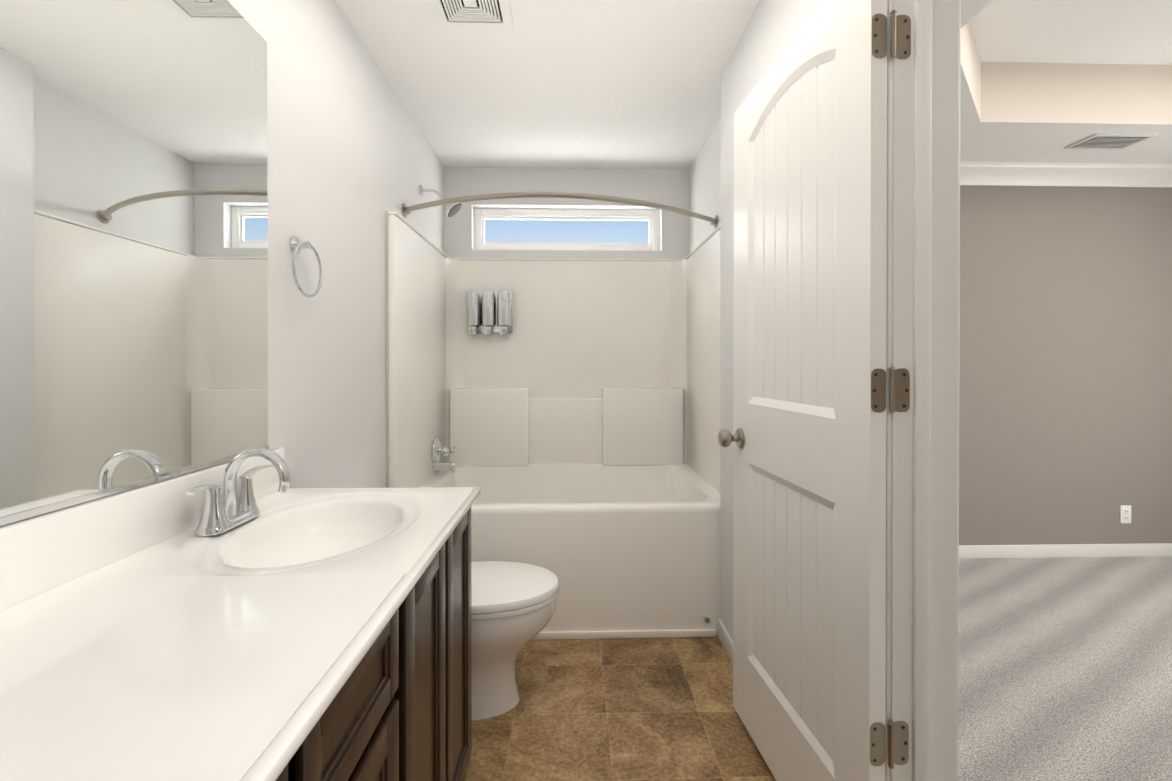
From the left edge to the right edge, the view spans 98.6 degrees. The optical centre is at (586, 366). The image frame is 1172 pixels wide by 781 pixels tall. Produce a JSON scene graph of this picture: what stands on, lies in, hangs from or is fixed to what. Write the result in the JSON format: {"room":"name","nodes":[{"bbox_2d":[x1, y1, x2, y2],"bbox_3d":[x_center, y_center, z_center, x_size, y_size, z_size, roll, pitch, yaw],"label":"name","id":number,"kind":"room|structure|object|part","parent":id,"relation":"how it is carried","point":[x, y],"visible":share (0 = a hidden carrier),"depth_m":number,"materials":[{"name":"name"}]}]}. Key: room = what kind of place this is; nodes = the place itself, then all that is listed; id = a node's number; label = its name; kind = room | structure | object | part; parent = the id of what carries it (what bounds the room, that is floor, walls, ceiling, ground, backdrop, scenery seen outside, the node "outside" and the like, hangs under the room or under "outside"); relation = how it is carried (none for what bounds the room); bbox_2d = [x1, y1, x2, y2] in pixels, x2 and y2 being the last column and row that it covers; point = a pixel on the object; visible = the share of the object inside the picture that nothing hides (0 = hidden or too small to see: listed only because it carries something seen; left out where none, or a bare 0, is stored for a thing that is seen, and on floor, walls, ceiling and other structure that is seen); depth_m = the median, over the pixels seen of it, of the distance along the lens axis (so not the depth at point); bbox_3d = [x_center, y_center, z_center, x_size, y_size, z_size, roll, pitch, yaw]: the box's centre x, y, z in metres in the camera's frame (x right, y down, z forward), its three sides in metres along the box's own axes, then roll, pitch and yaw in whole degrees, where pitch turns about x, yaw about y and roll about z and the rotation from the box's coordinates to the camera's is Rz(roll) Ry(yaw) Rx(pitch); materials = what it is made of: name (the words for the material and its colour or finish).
{"room":"bathroom","nodes":[
{"label":"bathroom","id":0,"kind":"room"},
{"bbox_2d":[0,0,443,526],"bbox_3d":[-0.915,-0.035,1.136,0.100,2.500,4.472,0,0,-2],"label":"wall","id":1,"kind":"structure","parent":0,"point":[352,157],"depth_m":1.74,"materials":[{"name":"white paint"}]},
{"bbox_2d":[0,0,268,525],"bbox_3d":[-0.833,-0.319,0.188,0.009,1.104,2.354,0,0,-2],"label":"vanity mirror","id":2,"kind":"object","parent":1,"relation":"attached to","point":[133,258],"visible":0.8,"depth_m":0.94,"materials":[{"name":"clear glass"}]},
{"bbox_2d":[289,236,322,297],"bbox_3d":[-0.853,-0.298,1.509,0.046,0.184,0.166,0,0,-2],"label":"towel ring","id":3,"kind":"object","parent":1,"relation":"attached to","point":[297,245],"visible":1,"depth_m":1.49,"materials":[{"name":"silver metal"}]},
{"bbox_2d":[418,185,460,216],"bbox_3d":[-0.798,-0.904,2.754,0.222,0.172,0.104,0,0,-2],"label":"shower head","id":4,"kind":"object","parent":1,"relation":"attached to","point":[452,209],"visible":0.92,"depth_m":2.74},
{"bbox_2d":[402,192,717,227],"bbox_3d":[-0.102,-0.770,2.473,1.599,0.068,0.450,0,0,-2],"label":"shower curtain rod","id":5,"kind":"object","parent":1,"relation":"attached to","point":[406,210],"visible":1,"depth_m":2.32,"materials":[{"name":"silver metal"}]},
{"bbox_2d":[336,0,759,168],"bbox_3d":[-0.065,-1.335,1.154,1.800,0.100,4.472,0,0,-2],"label":"ceiling","id":6,"kind":"structure","parent":0,"point":[633,84],"depth_m":2.24,"materials":[{"name":"white paint"}]},
{"bbox_2d":[430,0,513,28],"bbox_3d":[-0.410,-1.282,1.769,0.274,0.012,0.274,0,0,-2],"label":"ceiling vent","id":7,"kind":"object","parent":6,"relation":"in","point":[480,14],"visible":0.98,"depth_m":1.83,"materials":[{"name":"white plastic"}]},
{"bbox_2d":[444,166,688,258],"bbox_3d":[-0.076,-0.046,3.346,1.700,2.500,0.100,0,0,-2],"label":"wall","id":8,"kind":"structure","parent":0,"point":[642,184],"depth_m":3.29,"materials":[{"name":"white paint"}]},
{"bbox_2d":[474,208,659,250],"bbox_3d":[-0.130,-0.904,3.376,1.240,0.293,0.030,0,0,-2],"label":"window","id":9,"kind":"structure","parent":8,"relation":"in","point":[482,215],"depth_m":3.37,"materials":[{"name":"white plastic"}]},
{"bbox_2d":[465,636,775,780],"bbox_3d":[-0.136,1.265,1.164,1.657,0.100,4.472,0,0,-2],"label":"floor","id":10,"kind":"structure","parent":0,"point":[638,709],"depth_m":1.72,"materials":[{"name":"brown tile"}]},
{"bbox_2d":[0,447,480,780],"bbox_3d":[-0.552,0.727,0.224,0.569,0.985,2.416,0,0,-2],"label":"bathroom vanity","id":11,"kind":"object","parent":10,"relation":"on","point":[399,708],"depth_m":0.73,"materials":[{"name":"white stone"}]},
{"bbox_2d":[185,448,290,536],"bbox_3d":[-0.734,0.263,1.107,0.157,0.166,0.269,0,0,-2],"label":"faucet","id":12,"kind":"object","parent":11,"relation":"on","point":[233,504],"visible":1,"depth_m":1.09,"materials":[{"name":"silver metal"}]},
{"bbox_3d":[-0.552,0.359,0.222,0.569,0.250,2.416,0,0,-2],"label":"bathroom vanity top","id":13,"kind":"part","parent":11,"relation":"part of","materials":[{"name":"white stone"}]},
{"bbox_2d":[471,561,559,720],"bbox_3d":[-0.489,0.860,1.822,0.782,0.703,0.490,0,0,-2],"label":"toilet","id":14,"kind":"object","parent":10,"relation":"on","point":[513,607],"visible":0.35,"depth_m":1.73,"materials":[{"name":"white ceramic"}]},
{"bbox_2d":[385,211,720,639],"bbox_3d":[-0.109,0.257,2.759,1.599,1.900,1.072,0,0,-2],"label":"shower","id":15,"kind":"object","parent":10,"relation":"on","point":[573,418],"visible":0.79,"depth_m":3.15,"materials":[{"name":"white plastic"}]},
{"bbox_2d":[432,437,456,472],"bbox_3d":[-0.805,0.505,2.899,0.126,0.191,0.160,0,0,-2],"label":"shower valve","id":16,"kind":"object","parent":15,"relation":"attached to","point":[438,450],"visible":1,"depth_m":2.85,"materials":[{"name":"silver metal"}]},
{"bbox_2d":[466,291,512,335],"bbox_3d":[-0.620,-0.338,3.186,0.290,0.285,0.098,0,0,-2],"label":"soap dispenser","id":17,"kind":"object","parent":15,"relation":"attached to","point":[488,313],"visible":1,"depth_m":3.15,"materials":[{"name":"silver metal"}]},
{"bbox_2d":[689,117,720,252],"bbox_3d":[0.741,-0.043,2.758,0.100,2.500,1.122,0,0,-2],"label":"wall","id":18,"kind":"structure","parent":0,"point":[705,184],"depth_m":2.91,"materials":[{"name":"white paint"}]},
{"bbox_2d":[720,0,822,639],"bbox_3d":[0.674,-0.038,1.647,0.120,2.500,1.205,0,0,-2],"label":"wall","id":19,"kind":"structure","parent":0,"point":[772,29],"depth_m":2.09,"materials":[{"name":"white paint"}]},
{"bbox_2d":[718,619,732,663],"bbox_3d":[0.607,1.171,1.680,0.012,0.082,1.133,0,0,-2],"label":"baseboard","id":20,"kind":"structure","parent":19,"relation":"attached to","point":[725,639],"depth_m":2.13,"materials":[{"name":"white paint"}]},
{"bbox_2d":[958,556,1171,780],"bbox_3d":[2.611,1.263,1.137,3.835,0.104,4.264,0,0,-2],"label":"floor","id":21,"kind":"structure","parent":0,"point":[1064,668],"depth_m":2.00,"materials":[{"name":"grey carpet"}]},
{"bbox_2d":[959,186,1171,544],"bbox_3d":[2.625,-0.195,3.213,3.692,2.800,0.100,0,0,-2],"label":"wall","id":22,"kind":"structure","parent":0,"point":[1065,385],"depth_m":3.17,"materials":[{"name":"beige paint"}]},
{"bbox_2d":[959,543,1171,557],"bbox_3d":[2.577,1.164,3.162,3.592,0.082,0.013,0,0,-2],"label":"baseboard","id":23,"kind":"structure","parent":22,"relation":"attached to","point":[1061,550],"depth_m":3.17,"materials":[{"name":"white paint"}]},
{"bbox_2d":[960,162,1171,187],"bbox_3d":[2.534,-1.187,3.113,3.680,0.115,0.085,0,0,-2],"label":"crown molding","id":24,"kind":"structure","parent":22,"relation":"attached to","point":[1061,174],"depth_m":3.12,"materials":[{"name":"white paint"}]},
{"bbox_2d":[1120,505,1130,522],"bbox_3d":[3.412,0.938,3.186,0.070,0.114,0.008,0,0,-2],"label":"outlet","id":25,"kind":"object","parent":22,"relation":"attached to","point":[1125,513],"visible":1,"depth_m":3.18,"materials":[{"name":"white plastic"}]},
{"bbox_2d":[960,0,1171,163],"bbox_3d":[2.598,-1.387,1.084,3.705,0.305,4.184,0,0,-2],"label":"ceiling","id":26,"kind":"structure","parent":0,"point":[1045,81],"depth_m":2.56,"materials":[{"name":"white paint"}]},
{"bbox_2d":[1064,134,1157,149],"bbox_3d":[2.888,-1.237,2.781,0.340,0.012,0.180,0,0,-2],"label":"ceiling vent","id":27,"kind":"object","parent":26,"relation":"in","point":[1110,141],"visible":1,"depth_m":2.77,"materials":[{"name":"white metal"}]},
{"label":"outside","id":28,"kind":"structure","parent":0,"visible":0},
{"bbox_2d":[485,220,648,242],"bbox_3d":[-0.131,-0.905,3.406,1.340,0.393,0.001,0,0,-2],"label":"sky","id":29,"kind":"structure","parent":28,"point":[539,229],"depth_m":3.41,"materials":[{"name":"blue"}]},
{"bbox_3d":[0.701,-1.083,0.650,0.120,0.400,0.780,0,0,-2],"label":"wall","id":30,"kind":"structure","parent":0,"visible":0},
{"bbox_2d":[718,0,886,780],"bbox_3d":[0.535,0.154,1.375,0.185,2.030,0.712,0,0,-2],"label":"door","id":31,"kind":"structure","parent":30,"relation":"in","point":[807,438],"depth_m":1.24,"materials":[{"name":"white paint"}]},
{"bbox_2d":[870,0,960,780],"bbox_3d":[0.681,0.143,0.655,0.192,2.148,0.866,0,0,-2],"label":"door frame","id":32,"kind":"structure","parent":30,"relation":"attached to","point":[915,390],"depth_m":1.02,"materials":[{"name":"white paint"}]}
]}

